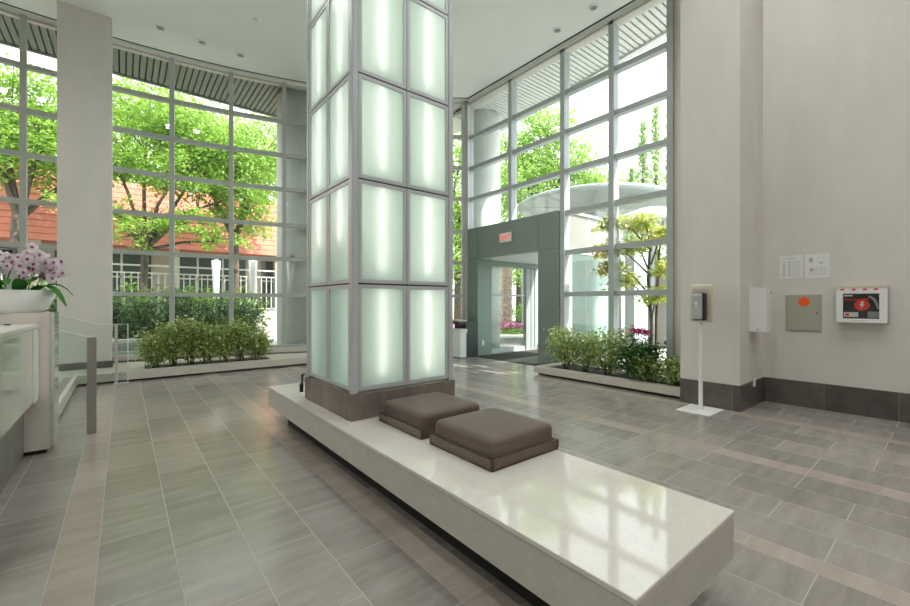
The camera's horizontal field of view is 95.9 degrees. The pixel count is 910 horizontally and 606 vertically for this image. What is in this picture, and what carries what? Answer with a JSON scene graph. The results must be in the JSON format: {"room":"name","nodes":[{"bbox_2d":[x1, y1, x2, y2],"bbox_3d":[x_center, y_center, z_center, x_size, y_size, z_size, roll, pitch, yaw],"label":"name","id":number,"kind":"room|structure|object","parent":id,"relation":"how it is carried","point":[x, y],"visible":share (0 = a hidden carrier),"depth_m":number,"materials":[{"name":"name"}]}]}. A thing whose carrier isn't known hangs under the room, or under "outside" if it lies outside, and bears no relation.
{"room":"lobby","nodes":[
{"label":"lobby","id":0,"kind":"room"},
{"bbox_2d":[0,289,55,312],"bbox_3d":[-3.942,-0.011,3.321,1.060,0.190,0.445,0,0,-39],"label":"bowl","id":1,"kind":"object","parent":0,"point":[14,300],"depth_m":3.43,"materials":[{"name":"white ceramic"}]},
{"bbox_2d":[57,0,112,363],"bbox_3d":[-6.512,-1.917,7.254,0.697,6.185,0.630,0,0,-39],"label":"pillar","id":2,"kind":"structure","parent":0,"point":[84,37],"depth_m":7.00,"materials":[{"name":"paint"}]},
{"bbox_2d":[59,357,113,370],"bbox_3d":[-6.507,1.099,7.249,0.725,0.158,0.644,0,0,-39],"label":"baseboard","id":3,"kind":"structure","parent":2,"relation":"attached to","point":[100,364],"depth_m":6.97,"materials":[{"name":"tile"}]},
{"bbox_2d":[0,14,453,117],"bbox_3d":[-6.329,-5.105,7.519,13.800,0.310,3.508,0,0,-39],"label":"soffit","id":4,"kind":"structure","parent":0,"point":[261,98],"depth_m":9.07,"materials":[{"name":"metal"}]},
{"bbox_2d":[0,14,460,113],"bbox_3d":[-2.248,-5.058,4.290,14.891,0.025,13.500,0,0,-39],"label":"backing","id":5,"kind":"object","parent":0,"point":[2,14],"visible":0.03,"depth_m":8.71,"materials":[{"name":"black metal"}]},
{"bbox_2d":[0,0,641,100],"bbox_3d":[-0.288,-5.030,4.892,23.699,0.040,23.334,0,0,-39],"label":"ceiling","id":6,"kind":"structure","parent":0,"point":[492,39],"depth_m":7.56,"materials":[{"name":"paint"}]},
{"bbox_2d":[588,3,598,11],"bbox_3d":[2.348,-5.003,6.961,0.190,0.011,0.190,0,0,-39],"label":"recessed light","id":7,"kind":"object","parent":6,"relation":"in","point":[593,7],"visible":1,"depth_m":6.95,"materials":[{"name":"white paint"}]},
{"bbox_2d":[0,345,909,605],"bbox_3d":[-1.572,1.290,2.265,18.309,0.001,20.500,0,0,-39],"label":"floor","id":8,"kind":"structure","parent":0,"point":[188,489],"depth_m":2.66,"materials":[{"name":"grey tile"}]},
{"bbox_2d":[0,312,58,492],"bbox_3d":[-3.376,0.688,2.299,1.436,1.205,2.620,0,0,-39],"label":"reception desk","id":9,"kind":"object","parent":8,"relation":"on","point":[29,346],"visible":1,"depth_m":3.32,"materials":[{"name":"stone"}]},
{"bbox_2d":[0,324,38,338],"bbox_3d":[-3.203,0.195,2.251,1.044,0.034,2.327,0,0,-39],"label":"countertop","id":10,"kind":"structure","parent":9,"relation":"on","point":[5,330],"depth_m":2.93,"materials":[{"name":"white stone"}]},
{"bbox_2d":[0,242,72,312],"bbox_3d":[-3.908,-0.209,3.356,1.158,0.587,0.475,0,0,-39],"label":"planter","id":11,"kind":"object","parent":9,"relation":"on","point":[16,300],"visible":1,"depth_m":3.45,"materials":[{"name":"white ceramic"}]},
{"bbox_2d":[4,282,56,311],"bbox_3d":[-8.865,0.407,8.899,1.260,1.811,1.297,0,0,7],"label":"bush","id":12,"kind":"object","parent":8,"relation":"on","point":[54,300],"visible":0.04,"depth_m":8.87,"materials":[{"name":"green plant"}]},
{"bbox_2d":[59,330,97,433],"bbox_3d":[-4.145,0.562,3.619,1.502,1.456,0.050,0,0,-39],"label":"guard","id":13,"kind":"object","parent":8,"relation":"on","point":[91,340],"visible":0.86,"depth_m":4.04,"materials":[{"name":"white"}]},
{"bbox_2d":[45,311,128,384],"bbox_3d":[-5.963,0.562,6.085,1.772,1.456,0.100,0,0,-39],"label":"guard","id":14,"kind":"object","parent":8,"relation":"on","point":[116,325],"visible":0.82,"depth_m":6.52,"materials":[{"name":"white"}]},
{"bbox_2d":[113,290,154,338],"bbox_3d":[-8.088,0.501,10.047,1.326,1.623,1.349,0,0,-39],"label":"bush","id":15,"kind":"object","parent":8,"relation":"on","point":[130,322],"visible":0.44,"depth_m":9.93,"materials":[{"name":"green plant"}]},
{"bbox_2d":[122,281,197,337],"bbox_3d":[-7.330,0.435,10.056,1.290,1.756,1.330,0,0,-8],"label":"bush","id":16,"kind":"object","parent":8,"relation":"on","point":[147,309],"visible":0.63,"depth_m":9.86,"materials":[{"name":"green plant"}]},
{"bbox_2d":[59,342,306,382],"bbox_3d":[-6.839,1.127,5.763,14.600,0.265,7.040,0,0,-39],"label":"platform","id":17,"kind":"object","parent":8,"relation":"on","point":[132,366],"visible":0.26,"depth_m":7.53,"materials":[{"name":"stone"}]},
{"bbox_2d":[59,377,71,396],"bbox_3d":[-4.841,1.132,4.959,0.098,0.006,3.200,0,0,-39],"label":"trim","id":18,"kind":"structure","parent":17,"relation":"on","point":[64,382],"depth_m":5.67,"materials":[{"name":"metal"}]},
{"bbox_2d":[59,376,76,415],"bbox_3d":[-4.883,1.127,4.945,0.275,0.275,3.290,0,0,-39],"label":"step nosing","id":19,"kind":"structure","parent":17,"relation":"attached to","point":[66,394],"depth_m":5.26,"materials":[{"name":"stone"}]},
{"bbox_2d":[77,357,306,384],"bbox_3d":[-3.447,1.196,8.248,6.200,0.127,0.045,0,0,-39],"label":"trim","id":20,"kind":"structure","parent":17,"relation":"attached to","point":[108,377],"depth_m":7.25,"materials":[{"name":"stone"}]},
{"bbox_2d":[145,358,267,368],"bbox_3d":[-4.654,1.200,7.848,2.080,0.080,0.500,0,0,-39],"label":"soil","id":21,"kind":"object","parent":17,"relation":"in","point":[254,358],"visible":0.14,"depth_m":7.82,"materials":[{"name":"brown soil"}]},
{"bbox_2d":[133,327,172,368],"bbox_3d":[-5.287,0.804,7.222,0.542,0.757,0.614,0,0,30],"label":"leafy shrub","id":22,"kind":"object","parent":21,"relation":"on","point":[153,348],"visible":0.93,"depth_m":7.14,"materials":[{"name":"green plant"}]},
{"bbox_2d":[150,315,190,366],"bbox_3d":[-5.124,0.701,7.418,0.638,0.961,0.570,0,0,-39],"label":"leafy shrub","id":23,"kind":"object","parent":21,"relation":"on","point":[173,350],"visible":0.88,"depth_m":7.38,"materials":[{"name":"green plant"}]},
{"bbox_2d":[174,315,207,364],"bbox_3d":[-4.933,0.704,7.683,0.608,0.955,0.612,0,0,-39],"label":"leafy shrub","id":24,"kind":"object","parent":21,"relation":"on","point":[191,352],"visible":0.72,"depth_m":7.59,"materials":[{"name":"green plant"}]},
{"bbox_2d":[190,320,225,363],"bbox_3d":[-4.624,0.744,7.700,0.598,0.878,0.697,0,0,-39],"label":"leafy shrub","id":25,"kind":"object","parent":21,"relation":"on","point":[206,348],"visible":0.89,"depth_m":7.66,"materials":[{"name":"green plant"}]},
{"bbox_2d":[211,319,241,362],"bbox_3d":[-4.452,0.747,7.968,0.682,0.873,0.562,0,0,-18],"label":"leafy shrub","id":26,"kind":"object","parent":21,"relation":"on","point":[225,350],"visible":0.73,"depth_m":7.92,"materials":[{"name":"green plant"}]},
{"bbox_2d":[226,316,255,360],"bbox_3d":[-4.271,0.721,8.183,0.639,0.921,0.582,0,0,-39],"label":"leafy shrub","id":27,"kind":"object","parent":21,"relation":"on","point":[240,348],"visible":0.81,"depth_m":8.11,"materials":[{"name":"green plant"}]},
{"bbox_2d":[241,325,275,359],"bbox_3d":[-3.968,0.814,8.290,0.642,0.739,0.565,0,0,-39],"label":"leafy shrub","id":28,"kind":"object","parent":21,"relation":"on","point":[257,345],"visible":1,"depth_m":8.22,"materials":[{"name":"green plant"}]},
{"bbox_2d":[158,281,217,333],"bbox_3d":[-6.898,0.390,10.567,1.297,1.847,1.279,0,0,11],"label":"bush","id":29,"kind":"object","parent":8,"relation":"on","point":[184,304],"visible":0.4,"depth_m":10.46,"materials":[{"name":"green plant"}]},
{"bbox_2d":[194,291,241,331],"bbox_3d":[-6.351,0.506,11.066,1.444,1.613,1.355,0,0,-39],"label":"bush","id":30,"kind":"object","parent":8,"relation":"on","point":[219,310],"visible":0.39,"depth_m":10.92,"materials":[{"name":"green plant"}]},
{"bbox_2d":[211,285,273,333],"bbox_3d":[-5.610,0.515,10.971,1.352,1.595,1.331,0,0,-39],"label":"bush","id":31,"kind":"object","parent":8,"relation":"on","point":[242,309],"visible":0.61,"depth_m":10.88,"materials":[{"name":"green plant"}]},
{"bbox_2d":[305,0,454,421],"bbox_3d":[-0.726,-1.861,3.889,1.026,6.301,1.041,0,0,-39],"label":"column","id":32,"kind":"structure","parent":8,"relation":"on","point":[380,72],"depth_m":3.49,"materials":[{"name":"white glass"}]},
{"bbox_2d":[453,320,477,358],"bbox_3d":[0.196,0.865,9.785,0.600,0.850,0.500,0,0,-39],"label":"trash can","id":33,"kind":"object","parent":8,"relation":"on","point":[465,333],"visible":0.81,"depth_m":9.62,"materials":[{"name":"white paint"}]},
{"bbox_2d":[268,382,734,605],"bbox_3d":[-0.407,1.103,3.148,0.868,0.374,4.145,0,0,-39],"label":"stone bench","id":34,"kind":"object","parent":8,"relation":"on","point":[555,527],"visible":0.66,"depth_m":1.84,"materials":[{"name":"white stone"}]},
{"bbox_2d":[299,373,304,391],"bbox_3d":[-1.476,0.770,3.964,0.052,0.179,0.040,0,0,-39],"label":"plug","id":35,"kind":"object","parent":34,"relation":"on","point":[301,385],"visible":1,"depth_m":3.95,"materials":[{"name":"black plastic"}]},
{"bbox_2d":[379,392,478,439],"bbox_3d":[-0.182,0.827,3.138,0.576,0.174,0.580,0,0,-39],"label":"seat pad","id":36,"kind":"object","parent":34,"relation":"on","point":[417,416],"visible":0.86,"depth_m":2.97,"materials":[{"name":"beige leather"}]},
{"bbox_2d":[379,412,435,439],"bbox_3d":[-0.182,0.884,3.138,0.576,0.060,0.580,0,0,-39],"label":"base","id":37,"kind":"object","parent":36,"relation":"on","point":[420,432],"depth_m":2.87,"materials":[{"name":"brown wood"}]},
{"bbox_2d":[430,408,557,471],"bbox_3d":[0.241,0.827,2.614,0.576,0.174,0.580,0,0,-39],"label":"seat pad","id":38,"kind":"object","parent":34,"relation":"on","point":[491,439],"visible":1,"depth_m":2.44,"materials":[{"name":"brown leather"}]},
{"bbox_2d":[430,433,557,471],"bbox_3d":[0.241,0.884,2.614,0.576,0.060,0.580,0,0,-39],"label":"tray","id":39,"kind":"object","parent":34,"relation":"on","point":[492,463],"depth_m":2.39,"materials":[{"name":"brown wood"}]},
{"bbox_2d":[476,349,581,365],"bbox_3d":[2.054,1.284,9.911,2.550,0.011,1.840,0,0,-39],"label":"entrance mat","id":40,"kind":"object","parent":8,"relation":"on","point":[530,357],"visible":0.43,"depth_m":9.74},
{"bbox_2d":[533,362,679,396],"bbox_3d":[2.582,1.220,6.719,0.940,0.140,2.550,0,0,-39],"label":"curb","id":41,"kind":"object","parent":8,"relation":"on","point":[595,375],"visible":0.62,"depth_m":6.44,"materials":[{"name":"stone"}]},
{"bbox_2d":[543,323,585,369],"bbox_3d":[1.979,0.782,7.242,0.812,0.842,0.806,0,0,-39],"label":"leafy shrub","id":42,"kind":"object","parent":41,"relation":"on","point":[564,336],"visible":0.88,"depth_m":7.17,"materials":[{"name":"green plant"}]},
{"bbox_2d":[563,332,604,371],"bbox_3d":[2.192,0.842,6.974,0.734,0.724,0.714,0,0,9],"label":"leafy shrub","id":43,"kind":"object","parent":41,"relation":"on","point":[577,356],"visible":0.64,"depth_m":6.93,"materials":[{"name":"green plant"}]},
{"bbox_2d":[580,324,639,375],"bbox_3d":[2.479,0.762,6.642,0.877,0.883,0.902,0,0,-39],"label":"leafy shrub","id":44,"kind":"object","parent":41,"relation":"on","point":[606,349],"visible":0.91,"depth_m":6.55,"materials":[{"name":"green plant"}]},
{"bbox_2d":[619,325,638,374],"bbox_3d":[2.826,0.737,6.687,0.436,0.928,0.374,0,0,14],"label":"plant","id":45,"kind":"object","parent":41,"relation":"on","point":[633,340],"visible":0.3,"depth_m":6.69,"materials":[{"name":"green plant"}]},
{"bbox_2d":[608,334,672,380],"bbox_3d":[2.760,0.840,6.186,0.826,0.728,0.845,0,0,-39],"label":"leafy shrub","id":46,"kind":"object","parent":41,"relation":"on","point":[626,351],"visible":0.78,"depth_m":6.08,"materials":[{"name":"green plant"}]},
{"bbox_2d":[630,327,650,355],"bbox_3d":[2.874,0.788,6.394,0.431,0.806,0.469,0,0,-39],"label":"flowering plant","id":47,"kind":"object","parent":41,"relation":"on","point":[638,330],"visible":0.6,"depth_m":6.34,"materials":[{"name":"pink plant"}]},
{"bbox_2d":[628,351,668,382],"bbox_3d":[2.838,0.954,6.024,0.608,0.500,0.628,0,0,-39],"label":"leafy shrub","id":48,"kind":"object","parent":41,"relation":"on","point":[649,368],"visible":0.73,"depth_m":5.93,"materials":[{"name":"green plant"}]},
{"bbox_2d":[657,355,679,385],"bbox_3d":[3.043,0.960,5.735,0.474,0.488,0.537,0,0,20],"label":"leafy shrub","id":49,"kind":"object","parent":41,"relation":"on","point":[673,371],"visible":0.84,"depth_m":5.73,"materials":[{"name":"green plant"}]},
{"bbox_2d":[675,284,723,416],"bbox_3d":[2.935,0.535,4.921,0.450,1.509,0.370,0,0,-39],"label":"stand","id":50,"kind":"object","parent":8,"relation":"on","point":[701,295],"visible":1,"depth_m":4.88,"materials":[{"name":"white paint"}]},
{"bbox_2d":[692,292,706,319],"bbox_3d":[2.896,0.045,4.873,0.131,0.330,0.144,0,0,-39],"label":"dispenser","id":51,"kind":"object","parent":50,"relation":"on","point":[699,299],"depth_m":4.83,"materials":[{"name":"grey plastic"}]},
{"bbox_2d":[453,98,466,133],"bbox_3d":[-1.579,-5.185,1.232,17.692,0.150,19.100,0,0,-39],"label":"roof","id":52,"kind":"structure","parent":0,"point":[456,123],"depth_m":11.71,"materials":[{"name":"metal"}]},
{"bbox_2d":[467,211,601,364],"bbox_3d":[2.096,-0.260,9.923,2.470,3.100,2.794,0,0,-39],"label":"entrance portal","id":53,"kind":"structure","parent":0,"point":[536,238],"depth_m":8.97,"materials":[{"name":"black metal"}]},
{"bbox_2d":[500,232,511,242],"bbox_3d":[1.124,-1.450,9.134,0.032,0.210,0.360,0,0,-39],"label":"exit sign","id":54,"kind":"object","parent":53,"relation":"attached to","point":[504,237],"visible":1,"depth_m":9.10,"materials":[{"name":"white plastic"}]},
{"bbox_2d":[463,0,676,376],"bbox_3d":[1.863,-1.860,8.376,0.296,6.300,5.172,0,0,-39],"label":"window","id":55,"kind":"structure","parent":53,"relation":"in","point":[611,26],"depth_m":7.25,"materials":[{"name":"paint"}]},
{"bbox_2d":[492,213,624,360],"bbox_3d":[2.270,-0.290,10.002,2.300,3.160,2.750,0,0,-39],"label":"wall","id":56,"kind":"structure","parent":0,"point":[581,236],"depth_m":10.59,"materials":[{"name":"white paint"}]},
{"bbox_2d":[453,1,665,132],"bbox_3d":[3.904,-5.060,7.398,1.652,0.300,10.606,0,0,-39],"label":"roof overhang","id":57,"kind":"object","parent":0,"point":[638,34],"visible":0.45,"depth_m":8.52,"materials":[{"name":"metal"}]},
{"bbox_2d":[677,0,679,365],"bbox_3d":[3.688,-1.860,6.256,0.200,6.300,0.500,0,0,-39],"label":"wall","id":58,"kind":"structure","parent":0,"point":[678,1],"depth_m":6.37,"materials":[{"name":"paint"}]},
{"bbox_2d":[680,0,762,385],"bbox_3d":[3.637,-1.860,5.496,1.235,6.300,0.665,0,0,-39],"label":"pillar","id":59,"kind":"structure","parent":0,"point":[721,41],"depth_m":5.09,"materials":[{"name":"paint"}]},
{"bbox_2d":[680,377,763,411],"bbox_3d":[3.502,1.135,5.378,0.905,0.310,0.679,0,0,-39],"label":"baseboard","id":60,"kind":"structure","parent":59,"relation":"attached to","point":[741,398],"depth_m":5.06,"materials":[{"name":"tile"}]},
{"bbox_2d":[749,288,770,331],"bbox_3d":[3.755,0.087,5.050,0.221,0.535,0.174,0,0,-39],"label":"wall dispenser","id":61,"kind":"object","parent":59,"relation":"attached to","point":[759,298],"visible":1,"depth_m":4.99,"materials":[{"name":"white paint"}]},
{"bbox_2d":[763,0,909,393],"bbox_3d":[7.057,-1.860,1.971,0.342,6.300,9.200,0,0,-39],"label":"wall","id":62,"kind":"structure","parent":0,"point":[836,73],"depth_m":4.85,"materials":[{"name":"paint"}]},
{"bbox_2d":[779,255,802,278],"bbox_3d":[4.241,-0.449,5.184,0.003,0.293,0.230,0,0,-39],"label":"notice","id":63,"kind":"object","parent":62,"relation":"attached to","point":[790,267],"visible":1,"depth_m":5.18,"materials":[{"name":"white paper"}]},
{"bbox_2d":[783,258,798,275],"bbox_3d":[4.241,-0.444,5.181,0.001,0.226,0.161,0,0,-39],"label":"print","id":64,"kind":"object","parent":63,"relation":"attached to","point":[790,265],"depth_m":5.18,"materials":[{"name":"grey paper"}]},
{"bbox_2d":[786,295,821,331],"bbox_3d":[4.310,0.127,5.081,0.024,0.450,0.340,0,0,-39],"label":"access panel","id":65,"kind":"object","parent":62,"relation":"attached to","point":[803,312],"visible":1,"depth_m":5.07,"materials":[{"name":"beige paint"}]},
{"bbox_2d":[805,253,828,277],"bbox_3d":[4.399,-0.449,4.988,0.003,0.293,0.226,0,0,-39],"label":"notice","id":66,"kind":"object","parent":62,"relation":"attached to","point":[816,265],"visible":1,"depth_m":4.98,"materials":[{"name":"white paper"}]},
{"bbox_2d":[809,257,826,274],"bbox_3d":[4.402,-0.441,4.982,0.001,0.209,0.172,0,0,-39],"label":"print","id":67,"kind":"object","parent":66,"relation":"attached to","point":[817,265],"depth_m":4.98,"materials":[{"name":"grey paper"}]},
{"bbox_2d":[764,377,909,422],"bbox_3d":[6.938,1.133,1.836,0.014,0.315,9.140,0,0,-39],"label":"baseboard","id":68,"kind":"structure","parent":62,"relation":"attached to","point":[888,405],"depth_m":4.82,"materials":[{"name":"tile"}]},
{"bbox_2d":[836,285,887,322],"bbox_3d":[4.598,0.018,4.640,0.130,0.415,0.407,0,0,-39],"label":"cabinet","id":69,"kind":"object","parent":62,"relation":"attached to","point":[855,304],"visible":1,"depth_m":4.60,"materials":[{"name":"white metal"}]},
{"label":"outside","id":70,"kind":"structure","parent":0,"visible":0},
{"label":"road","id":71,"kind":"object","parent":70,"visible":0},
{"bbox_2d":[512,302,521,321],"bbox_3d":[3.869,0.641,23.460,1.952,1.346,1.951,0,0,24],"label":"bush","id":72,"kind":"object","parent":71,"relation":"on","point":[520,305],"visible":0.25,"depth_m":23.26,"materials":[{"name":"green plant"}]},
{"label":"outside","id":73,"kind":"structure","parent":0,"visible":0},
{"bbox_2d":[265,307,665,360],"bbox_3d":[-7.927,1.320,25.733,140.000,0.001,130.000,0,0,-39],"label":"ground","id":74,"kind":"structure","parent":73,"point":[273,335],"depth_m":15.11,"materials":[{"name":"grey concrete"}]},
{"bbox_2d":[0,111,56,170],"bbox_3d":[-19.066,-3.548,17.419,6.629,9.875,5.364,0,0,-33],"label":"leafy tree","id":75,"kind":"object","parent":74,"relation":"on","point":[0,111],"visible":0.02,"depth_m":17.33,"materials":[{"name":"green plant"}]},
{"bbox_2d":[0,52,120,276],"bbox_3d":[-13.828,-3.250,13.140,5.058,9.286,4.531,0,0,6],"label":"leafy tree","id":76,"kind":"object","parent":74,"relation":"on","point":[8,178],"visible":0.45,"depth_m":12.94,"materials":[{"name":"green plant"}]},
{"bbox_2d":[0,113,161,182],"bbox_3d":[-24.310,-5.148,24.690,13.247,13.077,8.107,0,0,-39],"label":"leafy tree","id":77,"kind":"object","parent":74,"relation":"on","point":[6,113],"visible":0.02,"depth_m":25.83,"materials":[{"name":"green plant"}]},
{"bbox_2d":[113,275,162,338],"bbox_3d":[-8.960,0.308,10.989,1.670,2.011,1.660,0,0,19],"label":"bush","id":78,"kind":"object","parent":74,"relation":"on","point":[130,277],"visible":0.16,"depth_m":10.78,"materials":[{"name":"green plant"}]},
{"bbox_2d":[0,166,276,311],"bbox_3d":[-17.609,-1.802,13.608,33.700,6.185,2.700,0,0,-39],"label":"building","id":79,"kind":"structure","parent":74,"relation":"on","point":[42,222],"depth_m":17.28,"materials":[{"name":"brick"}]},
{"bbox_2d":[1,263,276,338],"bbox_3d":[-11.617,-0.040,14.784,16.500,2.700,0.300,0,0,-39],"label":"railing","id":80,"kind":"object","parent":74,"relation":"on","point":[272,323],"visible":0.2,"depth_m":16.24,"materials":[{"name":"silver metal"}]},
{"bbox_2d":[27,75,276,336],"bbox_3d":[-9.980,-3.358,14.336,7.027,9.498,4.182,0,0,-35],"label":"leafy tree","id":81,"kind":"object","parent":74,"relation":"on","point":[145,239],"visible":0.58,"depth_m":13.69,"materials":[{"name":"green plant"}]},
{"bbox_2d":[40,81,275,193],"bbox_3d":[-17.104,-5.926,24.824,13.257,14.631,8.213,0,0,-35],"label":"leafy tree","id":82,"kind":"object","parent":74,"relation":"on","point":[145,103],"visible":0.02,"depth_m":23.54,"materials":[{"name":"green plant"}]},
{"bbox_2d":[113,334,267,351],"bbox_3d":[-8.450,1.080,7.788,9.219,0.520,1.121,0,0,-42],"label":"wall","id":83,"kind":"structure","parent":74,"relation":"on","point":[122,343],"depth_m":9.06,"materials":[{"name":"grey stone"}]},
{"bbox_2d":[0,5,464,362],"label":"window","id":84,"kind":"structure","parent":83,"relation":"in","point":[23,18],"depth_m":8.42,"materials":[{"name":"paint"}]},
{"bbox_2d":[177,282,227,324],"bbox_3d":[-7.398,0.366,12.007,1.661,1.893,1.608,0,0,8],"label":"bush","id":85,"kind":"object","parent":74,"relation":"on","point":[207,290],"visible":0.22,"depth_m":12.01,"materials":[{"name":"green plant"}]},
{"bbox_2d":[134,95,276,319],"bbox_3d":[-8.454,-3.243,15.848,7.097,9.265,4.548,0,0,-43],"label":"leafy tree","id":86,"kind":"object","parent":74,"relation":"on","point":[238,228],"visible":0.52,"depth_m":15.51,"materials":[{"name":"green plant"}]},
{"bbox_2d":[211,258,220,315],"bbox_3d":[-7.511,-0.080,12.900,0.260,2.740,0.256,0,0,-39],"label":"garden lamp","id":87,"kind":"object","parent":74,"relation":"on","point":[215,263],"visible":0.55,"depth_m":12.82,"materials":[{"name":"white glass"}]},
{"bbox_2d":[186,106,276,203],"bbox_3d":[-10.857,-5.439,27.262,13.459,13.658,8.244,0,0,-39],"label":"leafy tree","id":88,"kind":"object","parent":74,"relation":"on","point":[227,106],"visible":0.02,"depth_m":24.75,"materials":[{"name":"green plant"}]},
{"bbox_2d":[248,260,257,321],"bbox_3d":[-6.348,-0.080,12.900,0.260,2.740,0.256,0,0,-39],"label":"garden lamp","id":89,"kind":"object","parent":74,"relation":"on","point":[252,263],"visible":0.55,"depth_m":12.82,"materials":[{"name":"white glass"}]},
{"bbox_2d":[277,89,306,343],"bbox_3d":[-3.752,-1.840,10.200,1.240,6.300,1.240,0,0,-39],"label":"round column","id":90,"kind":"structure","parent":74,"relation":"on","point":[296,100],"depth_m":9.60,"materials":[{"name":"paint"}]},
{"bbox_2d":[286,254,294,291],"bbox_3d":[-3.832,-0.695,9.620,0.240,0.870,0.234,0,0,-39],"label":"wall sconce","id":91,"kind":"object","parent":90,"relation":"attached to","point":[290,265],"visible":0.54,"depth_m":9.55,"materials":[{"name":"white glass"}]},
{"bbox_2d":[453,133,504,319],"bbox_3d":[0.179,-3.673,20.044,4.652,10.125,4.766,0,0,25],"label":"leafy tree","id":92,"kind":"object","parent":74,"relation":"on","point":[456,193],"visible":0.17,"depth_m":19.79,"materials":[{"name":"green plant"}]},
{"bbox_2d":[474,108,499,348],"bbox_3d":[0.724,-1.840,11.000,0.960,6.300,0.960,0,0,-39],"label":"round column","id":93,"kind":"structure","parent":74,"relation":"on","point":[487,179],"depth_m":10.56,"materials":[{"name":"paint"}]},
{"bbox_2d":[453,321,579,344],"bbox_3d":[1.688,0.959,13.900,4.480,0.703,2.680,0,0,0],"label":"flower bed","id":94,"kind":"object","parent":74,"relation":"on","point":[510,336],"visible":0.24,"depth_m":12.88,"materials":[{"name":"green plant"}]},
{"bbox_2d":[453,250,517,331],"bbox_3d":[1.792,-0.426,14.223,4.228,3.432,4.271,0,0,-39],"label":"tree","id":95,"kind":"object","parent":94,"relation":"in","point":[505,272],"visible":0.18,"depth_m":14.02,"materials":[{"name":"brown plant"}]},
{"bbox_2d":[500,148,548,322],"bbox_3d":[3.612,-4.127,25.701,6.013,11.033,5.430,0,0,-39],"label":"leafy tree","id":96,"kind":"object","parent":74,"relation":"on","point":[517,274],"visible":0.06,"depth_m":25.80,"materials":[{"name":"green plant"}]},
{"bbox_2d":[500,100,637,220],"bbox_3d":[5.264,-4.504,21.064,8.696,11.787,5.374,0,0,-8],"label":"leafy tree","id":97,"kind":"object","parent":74,"relation":"on","point":[549,164],"visible":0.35,"depth_m":20.21,"materials":[{"name":"green plant"}]},
{"bbox_2d":[572,258,607,337],"bbox_3d":[5.097,-0.410,15.500,1.000,3.400,1.000,0,0,-39],"label":"square post","id":98,"kind":"object","parent":74,"relation":"on","point":[578,267],"visible":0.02,"depth_m":15.26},
{"bbox_2d":[517,182,665,339],"bbox_3d":[4.839,-1.135,14.500,5.240,4.850,5.240,0,0,-39],"label":"entrance canopy","id":99,"kind":"object","parent":74,"relation":"on","point":[583,195],"visible":0.44,"depth_m":13.86,"materials":[{"name":"metal"}]},
{"bbox_2d":[576,168,665,241],"bbox_3d":[10.315,-3.694,26.787,6.787,10.169,5.408,0,0,-22],"label":"leafy tree","id":100,"kind":"object","parent":74,"relation":"on","point":[598,168],"visible":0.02,"depth_m":26.17,"materials":[{"name":"green plant"}]},
{"bbox_2d":[589,212,665,359],"bbox_3d":[3.225,-0.123,7.364,1.715,3.029,0.819,0,0,35],"label":"maple tree","id":101,"kind":"object","parent":74,"relation":"on","point":[654,300],"visible":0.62,"depth_m":7.22,"materials":[{"name":"green plant"}]},
{"bbox_2d":[623,165,639,242],"bbox_3d":[8.471,-2.550,19.464,1.313,7.880,1.201,0,0,-1],"label":"poplar tree","id":102,"kind":"object","parent":74,"relation":"on","point":[631,172],"visible":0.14,"depth_m":19.43,"materials":[{"name":"green plant"}]},
{"bbox_2d":[624,248,647,345],"bbox_3d":[4.636,-0.085,11.000,0.720,2.750,0.720,0,0,-39],"label":"square post","id":103,"kind":"object","parent":74,"relation":"on","point":[636,313],"visible":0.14,"depth_m":10.63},
{"bbox_2d":[631,120,652,255],"bbox_3d":[8.027,-3.185,17.526,1.266,9.151,1.225,0,0,-20],"label":"poplar tree","id":104,"kind":"object","parent":74,"relation":"on","point":[643,127],"visible":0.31,"depth_m":17.43,"materials":[{"name":"green plant"}]},
{"bbox_2d":[621,206,665,338],"bbox_3d":[5.759,-0.740,12.000,2.500,4.060,2.500,0,0,-39],"label":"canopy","id":105,"kind":"object","parent":74,"relation":"on","point":[660,210],"visible":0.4,"depth_m":11.49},
{"bbox_2d":[645,104,665,257],"bbox_3d":[8.832,-3.666,17.985,1.235,10.111,1.258,0,0,-39],"label":"poplar tree","id":106,"kind":"object","parent":74,"relation":"on","point":[655,121],"visible":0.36,"depth_m":17.92,"materials":[{"name":"green plant"}]},
{"bbox_2d":[648,258,665,346],"bbox_3d":[6.064,-0.010,12.344,0.400,2.600,1.600,0,0,-39],"label":"wall","id":107,"kind":"structure","parent":74,"relation":"on","point":[662,308],"depth_m":12.04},
{"bbox_2d":[659,116,665,257],"bbox_3d":[8.964,-3.378,16.938,1.210,9.537,1.256,0,0,25],"label":"poplar tree","id":108,"kind":"object","parent":74,"relation":"on","point":[663,173],"visible":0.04,"depth_m":17.11,"materials":[{"name":"green plant"}]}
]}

